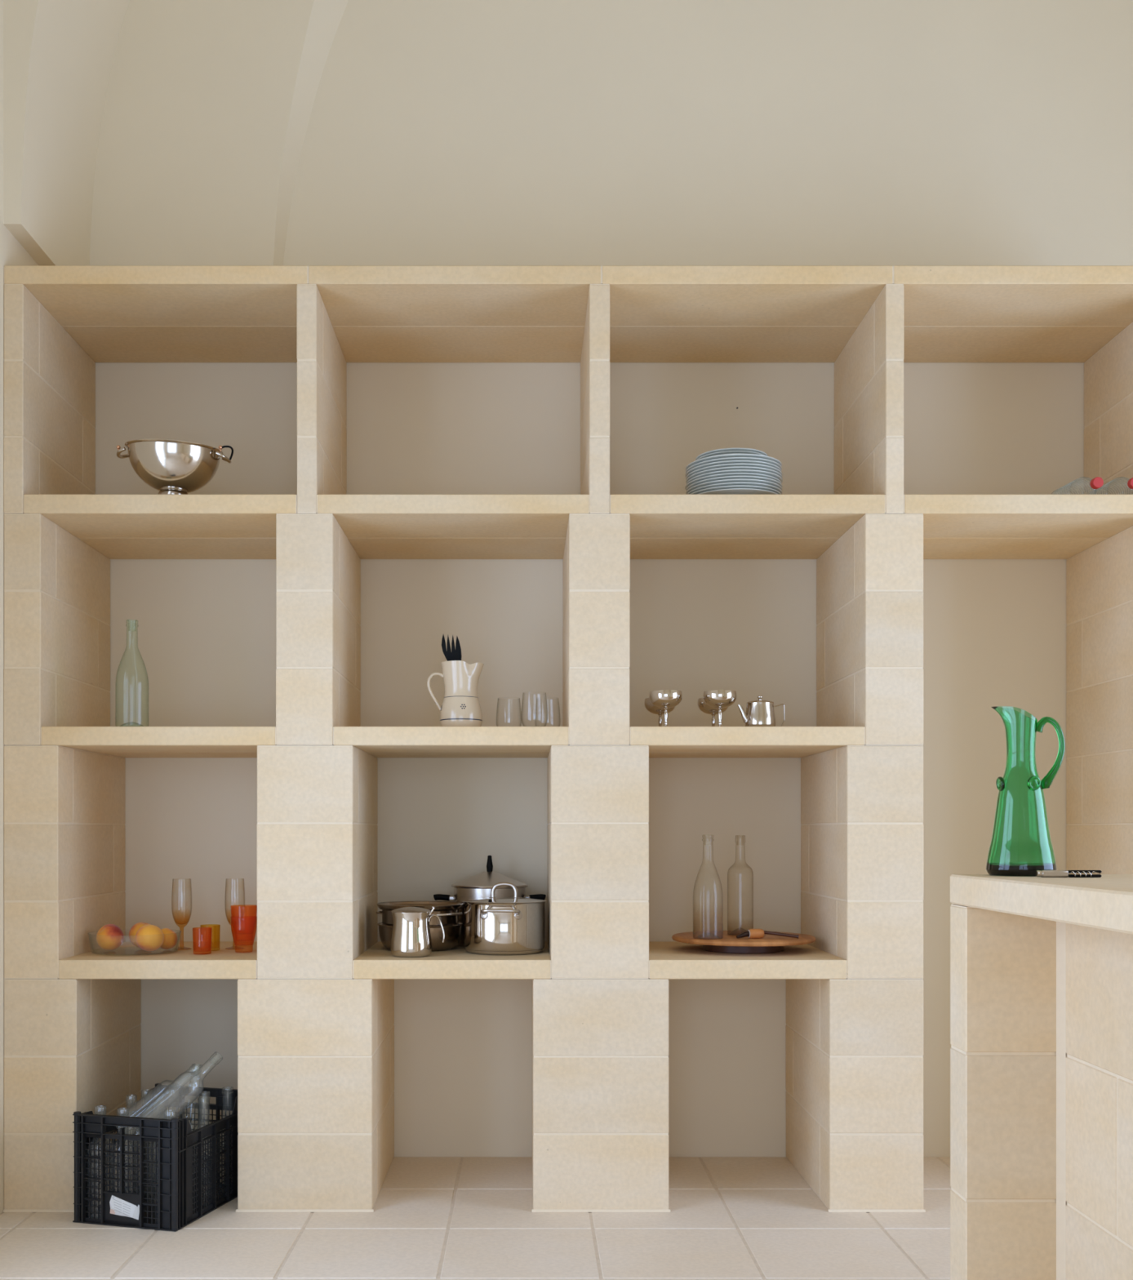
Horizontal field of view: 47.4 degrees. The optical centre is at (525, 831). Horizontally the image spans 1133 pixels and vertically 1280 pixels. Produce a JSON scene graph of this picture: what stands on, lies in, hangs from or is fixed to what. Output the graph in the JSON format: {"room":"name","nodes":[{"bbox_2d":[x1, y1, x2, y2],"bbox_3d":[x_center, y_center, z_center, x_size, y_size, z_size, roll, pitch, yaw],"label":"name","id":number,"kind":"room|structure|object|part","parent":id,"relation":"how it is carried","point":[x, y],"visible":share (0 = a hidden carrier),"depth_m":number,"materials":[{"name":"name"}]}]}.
{"room":"kitchen","nodes":[
{"label":"kitchen","id":0,"kind":"room"},
{"bbox_2d":[0,0,38,1214],"bbox_3d":[-1.607,-1.151,1.305,0.300,4.580,5.810,0,0,0],"label":"wall","id":1,"kind":"structure","parent":0,"point":[11,251],"depth_m":3.59,"materials":[{"name":"paint"}]},
{"bbox_2d":[0,1157,951,1279],"bbox_3d":[0.771,1.099,1.205,5.057,0.080,6.210,0,0,0],"label":"floor","id":2,"kind":"structure","parent":0,"point":[432,1218],"depth_m":3.38,"materials":[{"name":"tile"}]},
{"bbox_2d":[72,1083,238,1231],"bbox_3d":[-1.021,0.910,3.663,0.317,0.298,0.427,0,0,15],"label":"crate","id":3,"kind":"object","parent":2,"relation":"on","point":[179,1167],"visible":0.93,"depth_m":3.50,"materials":[{"name":"plastic"}]},
{"bbox_3d":[-1.218,0.910,3.506,0.020,0.298,0.020,0,0,15],"label":"corner post","id":4,"kind":"part","parent":3,"relation":"part of","materials":[{"name":"plastic"}]},
{"bbox_2d":[86,1108,106,1217],"bbox_3d":[-1.165,0.902,3.537,0.071,0.300,0.071,0,0,11],"label":"glass bottle","id":5,"kind":"object","parent":3,"relation":"on","point":[96,1108],"visible":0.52,"depth_m":3.52,"materials":[{"name":"clear glass"}]},
{"bbox_2d":[113,1196,129,1216],"bbox_3d":[-1.086,1.007,3.469,0.056,0.050,0.001,0,0,15],"label":"print","id":6,"kind":"object","parent":3,"relation":"on","point":[113,1197],"depth_m":3.47},
{"bbox_2d":[145,1098,164,1199],"bbox_3d":[-1.050,0.902,3.691,0.071,0.300,0.071,0,0,10],"label":"glass bottle","id":7,"kind":"object","parent":3,"relation":"on","point":[153,1099],"visible":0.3,"depth_m":3.68,"materials":[{"name":"clear glass"}]},
{"bbox_3d":[-1.109,0.910,3.899,0.020,0.298,0.020,0,0,15],"label":"corner post","id":8,"kind":"part","parent":3,"relation":"part of","materials":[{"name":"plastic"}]},
{"bbox_2d":[116,1063,201,1133],"bbox_3d":[-1.038,0.761,3.642,0.243,0.200,0.067,0,0,-23],"label":"glass bottle","id":9,"kind":"object","parent":3,"relation":"in","point":[193,1064],"visible":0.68,"depth_m":3.64,"materials":[{"name":"clear glass"}]},
{"bbox_3d":[-0.932,0.910,3.427,0.020,0.298,0.020,0,0,15],"label":"corner post","id":10,"kind":"part","parent":3,"relation":"part of","materials":[{"name":"plastic"}]},
{"bbox_2d":[135,1051,216,1132],"bbox_3d":[-0.963,0.738,3.586,0.080,0.225,0.272,0,0,45],"label":"glass bottle","id":11,"kind":"object","parent":3,"relation":"in","point":[215,1051],"visible":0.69,"depth_m":3.57,"materials":[{"name":"clear glass"}]},
{"bbox_2d":[3,265,1132,1212],"bbox_3d":[0.210,-0.261,3.901,3.334,2.640,0.613,0,0,0],"label":"shelving","id":12,"kind":"object","parent":2,"relation":"on","point":[316,984],"visible":0.94,"depth_m":3.60,"materials":[{"name":"stone"}]},
{"bbox_2d":[115,622,142,726],"bbox_3d":[-1.115,-0.448,3.658,0.091,0.305,0.091,0,0,0],"label":"glass bottle","id":13,"kind":"object","parent":12,"relation":"on","point":[135,622],"visible":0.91,"depth_m":3.64,"materials":[{"name":"clear glass"}]},
{"bbox_2d":[88,929,181,955],"bbox_3d":[-1.153,0.325,3.812,0.264,0.059,0.264,0,0,0],"label":"fruit bowl","id":14,"kind":"object","parent":12,"relation":"on","point":[170,951],"visible":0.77,"depth_m":3.73,"materials":[{"name":"clear glass"}]},
{"bbox_2d":[96,924,124,950],"bbox_3d":[-1.225,0.310,3.805,0.078,0.077,0.078,0,0,19],"label":"peach","id":15,"kind":"object","parent":14,"relation":"in","point":[109,936],"visible":1,"depth_m":3.78,"materials":[{"name":"orange food"}]},
{"bbox_2d":[128,922,150,947],"bbox_3d":[-1.147,0.309,3.869,0.080,0.077,0.079,0,0,-40],"label":"peach","id":16,"kind":"object","parent":14,"relation":"in","point":[132,932],"visible":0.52,"depth_m":3.84,"materials":[{"name":"orange food"}]},
{"bbox_2d":[135,924,164,951],"bbox_3d":[-1.096,0.309,3.765,0.080,0.079,0.080,0,0,24],"label":"peach","id":17,"kind":"object","parent":14,"relation":"in","point":[153,940],"visible":1,"depth_m":3.74,"materials":[{"name":"orange food"}]},
{"bbox_2d":[160,928,177,949],"bbox_3d":[-1.067,0.317,3.832,0.064,0.063,0.064,0,0,24],"label":"peach","id":18,"kind":"object","parent":14,"relation":"in","point":[171,938],"visible":0.76,"depth_m":3.81,"materials":[{"name":"orange food"}]},
{"bbox_3d":[-1.027,0.384,3.904,0.554,0.054,0.607,0,0,0],"label":"shelf","id":19,"kind":"part","parent":12,"relation":"part of","materials":[{"name":"stone"}]},
{"bbox_3d":[-1.025,-0.268,3.904,0.657,0.053,0.607,0,0,0],"label":"shelf","id":20,"kind":"part","parent":12,"relation":"part of","materials":[{"name":"stone"}]},
{"bbox_3d":[-1.020,-0.916,3.904,0.763,0.054,0.607,0,0,0],"label":"shelf","id":21,"kind":"part","parent":12,"relation":"part of","materials":[{"name":"stone"}]},
{"bbox_2d":[116,438,233,494],"bbox_3d":[-0.995,-1.022,3.659,0.270,0.157,0.268,0,0,-42],"label":"colander","id":22,"kind":"object","parent":12,"relation":"on","point":[168,466],"visible":0.91,"depth_m":3.58,"materials":[{"name":"metal"}]},
{"bbox_3d":[-1.140,-1.073,3.660,0.034,0.024,0.086,3,6,0],"label":"loop handle","id":23,"kind":"part","parent":22,"relation":"part of","materials":[{"name":"metal"}]},
{"bbox_3d":[-0.853,-1.060,3.660,0.034,0.024,0.086,3,5,0],"label":"loop handle","id":24,"kind":"part","parent":22,"relation":"part of","materials":[{"name":"metal"}]},
{"bbox_3d":[-0.841,-1.074,3.650,0.024,0.033,0.038,0,0,33],"label":"cord","id":25,"kind":"part","parent":22,"relation":"part of","materials":[{"name":"black plastic"}]},
{"bbox_2d":[171,883,191,949],"bbox_3d":[-1.047,0.249,3.930,0.061,0.213,0.061,0,0,19],"label":"champagne flute","id":26,"kind":"object","parent":12,"relation":"on","point":[172,883],"visible":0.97,"depth_m":3.94,"materials":[{"name":"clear glass"}]},
{"bbox_2d":[224,879,244,948],"bbox_3d":[-0.887,0.249,3.940,0.061,0.213,0.061,0,0,19],"label":"champagne flute","id":27,"kind":"object","parent":12,"relation":"on","point":[243,879],"visible":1,"depth_m":3.94,"materials":[{"name":"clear glass"}]},
{"bbox_2d":[230,917,257,952],"bbox_3d":[-0.837,0.304,3.835,0.078,0.104,0.078,0,0,0],"label":"tumbler","id":28,"kind":"object","parent":12,"relation":"on","point":[256,917],"visible":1,"depth_m":3.82,"materials":[{"name":"orange glass"}]},
{"bbox_2d":[230,905,257,941],"bbox_3d":[-0.837,0.270,3.835,0.078,0.104,0.078,0,0,0],"label":"tumbler","id":29,"kind":"object","parent":28,"relation":"in","point":[230,905],"visible":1,"depth_m":3.83,"materials":[{"name":"orange glass"}]},
{"bbox_2d":[391,906,444,957],"bbox_3d":[-0.319,0.285,3.723,0.141,0.144,0.118,0,0,-27],"label":"pot","id":30,"kind":"object","parent":12,"relation":"on","point":[411,934],"visible":1,"depth_m":3.67,"materials":[{"name":"silver metal"}]},
{"bbox_3d":[-0.329,0.222,3.718,0.116,0.013,0.116,0,0,8],"label":"lid","id":31,"kind":"part","parent":30,"relation":"part of","materials":[{"name":"metal"}]},
{"bbox_3d":[-0.255,0.278,3.708,0.047,0.079,0.009,0,0,8],"label":"handle","id":32,"kind":"part","parent":30,"relation":"part of","materials":[{"name":"silver metal"}]},
{"bbox_2d":[377,921,463,951],"bbox_3d":[-0.321,0.318,3.945,0.262,0.078,0.262,0,0,0],"label":"saucepan","id":33,"kind":"object","parent":12,"relation":"on","point":[452,933],"visible":0.52,"depth_m":3.86,"materials":[{"name":"metal"}]},
{"bbox_2d":[375,901,463,926],"bbox_3d":[-0.323,0.281,3.945,0.269,0.127,0.266,0,0,0],"label":"pan","id":34,"kind":"object","parent":33,"relation":"in","point":[448,913],"visible":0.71,"depth_m":3.87,"materials":[{"name":"metal"}]},
{"bbox_3d":[-0.233,0.247,3.848,0.114,0.013,0.045,0,0,-43],"label":"handle","id":35,"kind":"part","parent":34,"relation":"part of","materials":[{"name":"metal"}]},
{"bbox_3d":[-0.208,-0.268,3.904,0.658,0.053,0.607,0,0,0],"label":"shelf","id":36,"kind":"part","parent":12,"relation":"part of","materials":[{"name":"stone"}]},
{"bbox_3d":[-0.205,0.384,3.904,0.553,0.054,0.607,0,0,0],"label":"shelf","id":37,"kind":"part","parent":12,"relation":"part of","materials":[{"name":"stone"}]},
{"bbox_3d":[-0.202,-0.916,3.904,0.761,0.054,0.607,0,0,0],"label":"shelf","id":38,"kind":"part","parent":12,"relation":"part of","materials":[{"name":"stone"}]},
{"bbox_2d":[426,660,484,726],"bbox_3d":[-0.196,-0.393,3.756,0.145,0.196,0.123,0,0,34],"label":"ceramic pitcher","id":39,"kind":"object","parent":12,"relation":"on","point":[460,707],"visible":0.83,"depth_m":3.71,"materials":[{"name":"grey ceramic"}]},
{"bbox_3d":[-0.261,-0.409,3.750,0.052,0.112,0.011,0,0,0],"label":"handle","id":40,"kind":"part","parent":39,"relation":"part of","materials":[{"name":"beige ceramic"}]},
{"bbox_2d":[441,634,462,661],"bbox_3d":[-0.215,-0.450,3.749,0.058,0.252,0.009,0,0,0],"label":"serving fork","id":41,"kind":"object","parent":39,"relation":"in","point":[455,654],"visible":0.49,"depth_m":3.75,"materials":[{"name":"black plastic"}]},
{"bbox_2d":[433,855,546,946],"bbox_3d":[-0.113,0.215,4.084,0.280,0.283,0.243,0,0,-40],"label":"pot","id":42,"kind":"object","parent":12,"relation":"on","point":[478,886],"visible":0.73,"depth_m":4.01,"materials":[{"name":"metal"}]},
{"bbox_3d":[-0.113,0.150,4.084,0.243,0.050,0.243,0,0,0],"label":"lid","id":43,"kind":"part","parent":42,"relation":"part of","materials":[{"name":"metal"}]},
{"bbox_3d":[-0.113,0.111,4.084,0.021,0.075,0.021,0,0,0],"label":"knob","id":44,"kind":"part","parent":42,"relation":"part of","materials":[{"name":"black plastic"}]},
{"bbox_2d":[462,882,546,955],"bbox_3d":[-0.064,0.253,3.827,0.252,0.208,0.288,0,0,4],"label":"pot","id":45,"kind":"object","parent":12,"relation":"on","point":[515,925],"visible":1,"depth_m":3.74,"materials":[{"name":"silver metal"}]},
{"bbox_3d":[-0.122,0.241,3.737,0.026,0.026,0.004,0,0,29],"label":"rivet plate","id":46,"kind":"part","parent":45,"relation":"part of","materials":[{"name":"metal"}]},
{"bbox_3d":[-0.073,0.230,3.707,0.114,0.020,0.048,0,0,4],"label":"handle","id":47,"kind":"part","parent":45,"relation":"part of","materials":[{"name":"metal"}]},
{"bbox_3d":[-0.063,0.201,3.845,0.252,0.011,0.252,0,0,4],"label":"lid","id":48,"kind":"part","parent":45,"relation":"part of","materials":[{"name":"silver metal"}]},
{"bbox_3d":[-0.063,0.174,3.845,0.094,0.050,0.026,0,0,4],"label":"lid handle","id":49,"kind":"part","parent":45,"relation":"part of","materials":[{"name":"metal"}]},
{"bbox_3d":[-0.020,0.241,3.730,0.026,0.026,0.004,0,0,-21],"label":"rivet plate","id":50,"kind":"part","parent":45,"relation":"part of","materials":[{"name":"metal"}]},
{"bbox_2d":[644,697,675,726],"bbox_3d":[0.407,-0.349,3.900,0.095,0.108,0.095,0,0,0],"label":"coupe glass","id":51,"kind":"object","parent":12,"relation":"on","point":[649,706],"visible":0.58,"depth_m":3.88,"materials":[{"name":"silver metal"}]},
{"bbox_3d":[0.407,-0.331,3.900,0.013,0.050,0.013,0,0,22],"label":"stem","id":52,"kind":"part","parent":51,"relation":"part of","materials":[{"name":"silver metal"}]},
{"bbox_2d":[644,697,675,714],"bbox_3d":[0.407,-0.379,3.900,0.095,0.047,0.095,0,0,0],"label":"bowl","id":53,"kind":"object","parent":51,"relation":"on","point":[649,706],"depth_m":3.87,"materials":[{"name":"silver metal"}]},
{"bbox_2d":[648,689,682,726],"bbox_3d":[0.402,-0.349,3.700,0.095,0.108,0.095,0,0,0],"label":"coupe glass","id":54,"kind":"object","parent":12,"relation":"on","point":[664,699],"visible":0.81,"depth_m":3.67,"materials":[{"name":"silver metal"}]},
{"bbox_3d":[0.402,-0.331,3.700,0.013,0.050,0.013,0,0,22],"label":"stem","id":55,"kind":"part","parent":54,"relation":"part of","materials":[{"name":"silver metal"}]},
{"bbox_2d":[648,689,682,708],"bbox_3d":[0.402,-0.379,3.700,0.095,0.047,0.095,0,0,0],"label":"bowl","id":56,"kind":"object","parent":54,"relation":"on","point":[664,699],"depth_m":3.66,"materials":[{"name":"silver metal"}]},
{"bbox_2d":[697,697,728,726],"bbox_3d":[0.568,-0.349,3.900,0.095,0.108,0.095,0,0,0],"label":"coupe glass","id":57,"kind":"object","parent":12,"relation":"on","point":[703,706],"visible":0.48,"depth_m":3.88,"materials":[{"name":"silver metal"}]},
{"bbox_2d":[697,697,728,714],"bbox_3d":[0.568,-0.379,3.900,0.095,0.047,0.095,0,0,0],"label":"bowl","id":58,"kind":"object","parent":57,"relation":"on","point":[702,705],"depth_m":3.87,"materials":[{"name":"silver metal"}]},
{"bbox_3d":[0.568,-0.331,3.900,0.013,0.050,0.013,0,0,-22],"label":"stem","id":59,"kind":"part","parent":57,"relation":"part of","materials":[{"name":"silver metal"}]},
{"bbox_2d":[702,689,737,726],"bbox_3d":[0.557,-0.349,3.700,0.095,0.108,0.095,0,0,0],"label":"coupe glass","id":60,"kind":"object","parent":12,"relation":"on","point":[718,699],"visible":0.91,"depth_m":3.67,"materials":[{"name":"silver metal"}]},
{"bbox_3d":[0.557,-0.331,3.700,0.013,0.050,0.013,0,0,-22],"label":"stem","id":61,"kind":"part","parent":60,"relation":"part of","materials":[{"name":"silver metal"}]},
{"bbox_2d":[702,689,737,708],"bbox_3d":[0.557,-0.379,3.700,0.095,0.047,0.095,0,0,0],"label":"bowl","id":62,"kind":"object","parent":60,"relation":"on","point":[718,699],"depth_m":3.66,"materials":[{"name":"silver metal"}]},
{"bbox_2d":[696,488,778,494],"bbox_3d":[0.605,-0.953,3.755,0.277,0.020,0.277,0,0,0],"label":"dinner plate","id":63,"kind":"object","parent":12,"relation":"on","point":[732,491],"visible":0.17,"depth_m":3.64,"materials":[{"name":"grey ceramic"}]},
{"bbox_2d":[689,484,781,494],"bbox_3d":[0.604,-0.962,3.755,0.277,0.020,0.277,0,0,41],"label":"dinner plate","id":64,"kind":"object","parent":63,"relation":"on","point":[733,486],"visible":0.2,"depth_m":3.64,"materials":[{"name":"grey ceramic"}]},
{"bbox_2d":[686,481,782,494],"bbox_3d":[0.606,-0.971,3.756,0.277,0.020,0.277,0,0,-36],"label":"dinner plate","id":65,"kind":"object","parent":64,"relation":"on","point":[739,482],"visible":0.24,"depth_m":3.64,"materials":[{"name":"grey ceramic"}]},
{"bbox_2d":[685,478,782,494],"bbox_3d":[0.606,-0.980,3.754,0.277,0.020,0.277,0,0,-29],"label":"dinner plate","id":66,"kind":"object","parent":65,"relation":"on","point":[737,480],"visible":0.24,"depth_m":3.64,"materials":[{"name":"grey ceramic"}]},
{"bbox_2d":[685,475,782,491],"bbox_3d":[0.606,-0.989,3.754,0.277,0.020,0.277,0,0,41],"label":"dinner plate","id":67,"kind":"object","parent":66,"relation":"on","point":[726,477],"visible":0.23,"depth_m":3.64,"materials":[{"name":"grey ceramic"}]},
{"bbox_2d":[684,472,781,488],"bbox_3d":[0.604,-0.997,3.756,0.277,0.020,0.277,0,0,-8],"label":"dinner plate","id":68,"kind":"object","parent":67,"relation":"on","point":[729,473],"visible":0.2,"depth_m":3.64,"materials":[{"name":"grey ceramic"}]},
{"bbox_2d":[686,469,782,484],"bbox_3d":[0.607,-1.006,3.756,0.277,0.020,0.277,0,0,16],"label":"dinner plate","id":69,"kind":"object","parent":68,"relation":"on","point":[766,473],"visible":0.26,"depth_m":3.64,"materials":[{"name":"grey ceramic"}]},
{"bbox_2d":[685,466,782,482],"bbox_3d":[0.606,-1.015,3.755,0.277,0.020,0.277,0,0,-40],"label":"dinner plate","id":70,"kind":"object","parent":69,"relation":"on","point":[732,467],"visible":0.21,"depth_m":3.64,"materials":[{"name":"grey ceramic"}]},
{"bbox_2d":[685,462,782,479],"bbox_3d":[0.606,-1.024,3.756,0.277,0.020,0.277,0,0,36],"label":"dinner plate","id":71,"kind":"object","parent":70,"relation":"on","point":[737,464],"visible":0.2,"depth_m":3.64,"materials":[{"name":"grey ceramic"}]},
{"bbox_2d":[684,460,782,476],"bbox_3d":[0.604,-1.033,3.756,0.277,0.020,0.277,0,0,-43],"label":"dinner plate","id":72,"kind":"object","parent":71,"relation":"on","point":[688,472],"visible":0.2,"depth_m":3.64,"materials":[{"name":"grey ceramic"}]},
{"bbox_2d":[685,457,782,472],"bbox_3d":[0.605,-1.041,3.756,0.277,0.020,0.277,0,0,18],"label":"dinner plate","id":73,"kind":"object","parent":72,"relation":"on","point":[727,458],"visible":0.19,"depth_m":3.64,"materials":[{"name":"grey ceramic"}]},
{"bbox_2d":[685,453,782,470],"bbox_3d":[0.605,-1.050,3.754,0.277,0.020,0.277,0,0,6],"label":"dinner plate","id":74,"kind":"object","parent":73,"relation":"on","point":[726,455],"visible":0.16,"depth_m":3.64,"materials":[{"name":"grey ceramic"}]},
{"bbox_3d":[0.600,-1.056,3.759,0.209,0.018,0.209,0,0,0],"label":"plate","id":75,"kind":"object","parent":74,"relation":"on","visible":0},
{"bbox_3d":[0.600,-1.063,3.759,0.209,0.018,0.209,0,0,0],"label":"plate","id":76,"kind":"object","parent":75,"relation":"on","visible":0},
{"bbox_2d":[696,450,764,460],"bbox_3d":[0.600,-1.071,3.759,0.209,0.018,0.209,0,0,0],"label":"plate","id":77,"kind":"object","parent":76,"relation":"on","point":[726,451],"visible":0.09,"depth_m":3.67,"materials":[{"name":"grey ceramic"}]},
{"bbox_2d":[695,448,768,460],"bbox_3d":[0.600,-1.079,3.759,0.209,0.018,0.209,0,0,0],"label":"plate","id":78,"kind":"object","parent":77,"relation":"on","point":[723,449],"visible":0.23,"depth_m":3.67,"materials":[{"name":"grey ceramic"}]},
{"bbox_2d":[671,930,815,953],"bbox_3d":[0.658,0.335,3.900,0.429,0.043,0.429,0,0,0],"label":"round board","id":79,"kind":"object","parent":12,"relation":"on","point":[729,944],"visible":0.8,"depth_m":3.78,"materials":[{"name":"brown wood"}]},
{"bbox_2d":[693,848,723,939],"bbox_3d":[0.539,0.161,3.810,0.088,0.305,0.088,0,0,0],"label":"glass bottle","id":80,"kind":"object","parent":79,"relation":"on","point":[705,935],"visible":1,"depth_m":3.78,"materials":[{"name":"clear glass"}]},
{"bbox_2d":[727,842,753,935],"bbox_3d":[0.656,0.162,3.945,0.079,0.303,0.079,0,0,0],"label":"glass bottle","id":81,"kind":"object","parent":79,"relation":"on","point":[731,933],"visible":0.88,"depth_m":3.94,"materials":[{"name":"clear glass"}]},
{"bbox_2d":[736,928,799,938],"bbox_3d":[0.711,0.299,3.798,0.184,0.028,0.034,0,0,2],"label":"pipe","id":82,"kind":"object","parent":79,"relation":"on","point":[751,933],"visible":1,"depth_m":3.79,"materials":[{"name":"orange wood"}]},
{"bbox_2d":[748,928,764,938],"bbox_3d":[0.679,0.299,3.800,0.043,0.028,0.028,0,0,-8],"label":"cork","id":83,"kind":"object","parent":82,"relation":"on","point":[753,933],"depth_m":3.79,"materials":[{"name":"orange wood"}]},
{"bbox_3d":[0.750,0.302,3.797,0.106,0.022,0.014,0,0,13],"label":"stem","id":84,"kind":"part","parent":82,"relation":"part of","materials":[{"name":"plastic"}]},
{"bbox_3d":[0.620,-0.268,3.904,0.657,0.053,0.607,0,0,0],"label":"shelf","id":85,"kind":"part","parent":12,"relation":"part of","materials":[{"name":"stone"}]},
{"bbox_3d":[0.621,-0.916,3.904,0.769,0.054,0.607,0,0,0],"label":"shelf","id":86,"kind":"part","parent":12,"relation":"part of","materials":[{"name":"stone"}]},
{"bbox_3d":[0.621,0.384,3.904,0.552,0.054,0.607,0,0,0],"label":"shelf","id":87,"kind":"part","parent":12,"relation":"part of","materials":[{"name":"stone"}]},
{"bbox_2d":[737,695,785,726],"bbox_3d":[0.676,-0.344,3.701,0.110,0.098,0.090,0,0,34],"label":"teapot","id":88,"kind":"object","parent":12,"relation":"on","point":[759,713],"visible":0.8,"depth_m":3.67,"materials":[{"name":"metal"}]},
{"bbox_3d":[0.625,-0.340,3.699,0.036,0.055,0.020,0,0,0],"label":"spout","id":89,"kind":"part","parent":88,"relation":"part of","materials":[{"name":"metal"}]},
{"bbox_3d":[0.674,-0.373,3.705,0.078,0.009,0.078,0,0,0],"label":"lid","id":90,"kind":"part","parent":88,"relation":"part of","materials":[{"name":"metal"}]},
{"bbox_3d":[0.674,-0.385,3.705,0.014,0.016,0.014,0,0,0],"label":"knob","id":91,"kind":"part","parent":88,"relation":"part of","materials":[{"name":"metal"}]},
{"bbox_3d":[0.728,-0.334,3.705,0.034,0.070,0.006,0,0,0],"label":"handle","id":92,"kind":"part","parent":88,"relation":"part of","materials":[{"name":"metal"}]},
{"bbox_3d":[1.438,-0.916,3.904,0.763,0.054,0.607,0,0,0],"label":"shelf","id":93,"kind":"part","parent":12,"relation":"part of","materials":[{"name":"stone"}]},
{"bbox_2d":[1053,476,1103,493],"bbox_3d":[1.597,-0.981,3.732,0.073,0.073,0.236,0,1,-4],"label":"water bottle","id":94,"kind":"object","parent":12,"relation":"on","point":[1096,482],"visible":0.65,"depth_m":3.62,"materials":[{"name":"clear plastic"}]},
{"bbox_2d":[1088,476,1132,494],"bbox_3d":[1.706,-0.981,3.732,0.073,0.073,0.236,0,1,-2],"label":"water bottle","id":95,"kind":"object","parent":12,"relation":"on","point":[1130,483],"visible":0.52,"depth_m":3.62,"materials":[{"name":"clear plastic"}]},
{"bbox_2d":[950,904,1132,1279],"bbox_3d":[1.311,0.599,1.561,0.978,0.918,1.878,0,0,0],"label":"kitchen counter","id":96,"kind":"object","parent":2,"relation":"on","point":[1042,1010],"depth_m":2.41,"materials":[{"name":"stone"}]},
{"bbox_3d":[1.311,0.599,2.455,0.978,0.918,0.090,0,0,0],"label":"panel","id":97,"kind":"part","parent":96,"relation":"part of","materials":[{"name":"stone"}]},
{"bbox_2d":[950,874,1132,934],"bbox_3d":[1.335,0.111,1.550,1.029,0.057,1.900,0,0,0],"label":"countertop","id":98,"kind":"structure","parent":96,"relation":"on","point":[1105,902],"depth_m":2.06,"materials":[{"name":"stone"}]},
{"bbox_2d":[986,706,1065,875],"bbox_3d":[0.933,-0.077,2.430,0.125,0.318,0.125,0,0,-29],"label":"glass jug","id":99,"kind":"object","parent":98,"relation":"on","point":[1021,844],"visible":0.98,"depth_m":2.40,"materials":[{"name":"green glass"}]},
{"bbox_3d":[0.981,-0.149,2.418,0.057,0.136,0.020,0,0,14],"label":"handle","id":100,"kind":"part","parent":99,"relation":"part of","materials":[{"name":"green glass"}]},
{"bbox_2d":[1035,870,1102,877],"bbox_3d":[0.978,0.075,2.322,0.116,0.013,0.018,0,0,0],"label":"corkscrew","id":101,"kind":"object","parent":98,"relation":"on","point":[1043,873],"visible":1,"depth_m":2.32,"materials":[{"name":"metal"}]},
{"bbox_3d":[1.007,0.071,2.325,0.058,0.005,0.012,0,0,0],"label":"handle arm","id":102,"kind":"part","parent":101,"relation":"part of","materials":[{"name":"black plastic"}]},
{"bbox_3d":[1.007,0.079,2.325,0.058,0.005,0.012,0,0,0],"label":"handle arm","id":103,"kind":"part","parent":101,"relation":"part of","materials":[{"name":"black plastic"}]},
{"bbox_3d":[1.042,0.599,1.516,0.102,0.918,1.788,0,0,0],"label":"panel","id":104,"kind":"part","parent":96,"relation":"part of","materials":[{"name":"stone"}]},
{"bbox_2d":[94,0,1132,1157],"bbox_3d":[0.771,-1.151,4.285,5.057,4.580,0.150,0,0,0],"label":"wall","id":105,"kind":"structure","parent":0,"point":[439,132],"depth_m":4.21,"materials":[{"name":"paint"}]},
{"bbox_2d":[3,0,129,265],"bbox_3d":[-1.122,-2.569,3.905,0.670,1.745,0.610,0,0,0],"label":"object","id":106,"kind":"structure","parent":105,"relation":"attached to","point":[59,55],"depth_m":3.80,"materials":[{"name":"paint"}]},
{"bbox_2d":[89,0,348,265],"bbox_3d":[-0.937,-2.422,4.183,1.181,1.463,0.055,0,0,0],"label":"ceiling","id":107,"kind":"structure","parent":105,"relation":"attached to","point":[208,104],"depth_m":4.16,"materials":[{"name":"paint"}]}
]}

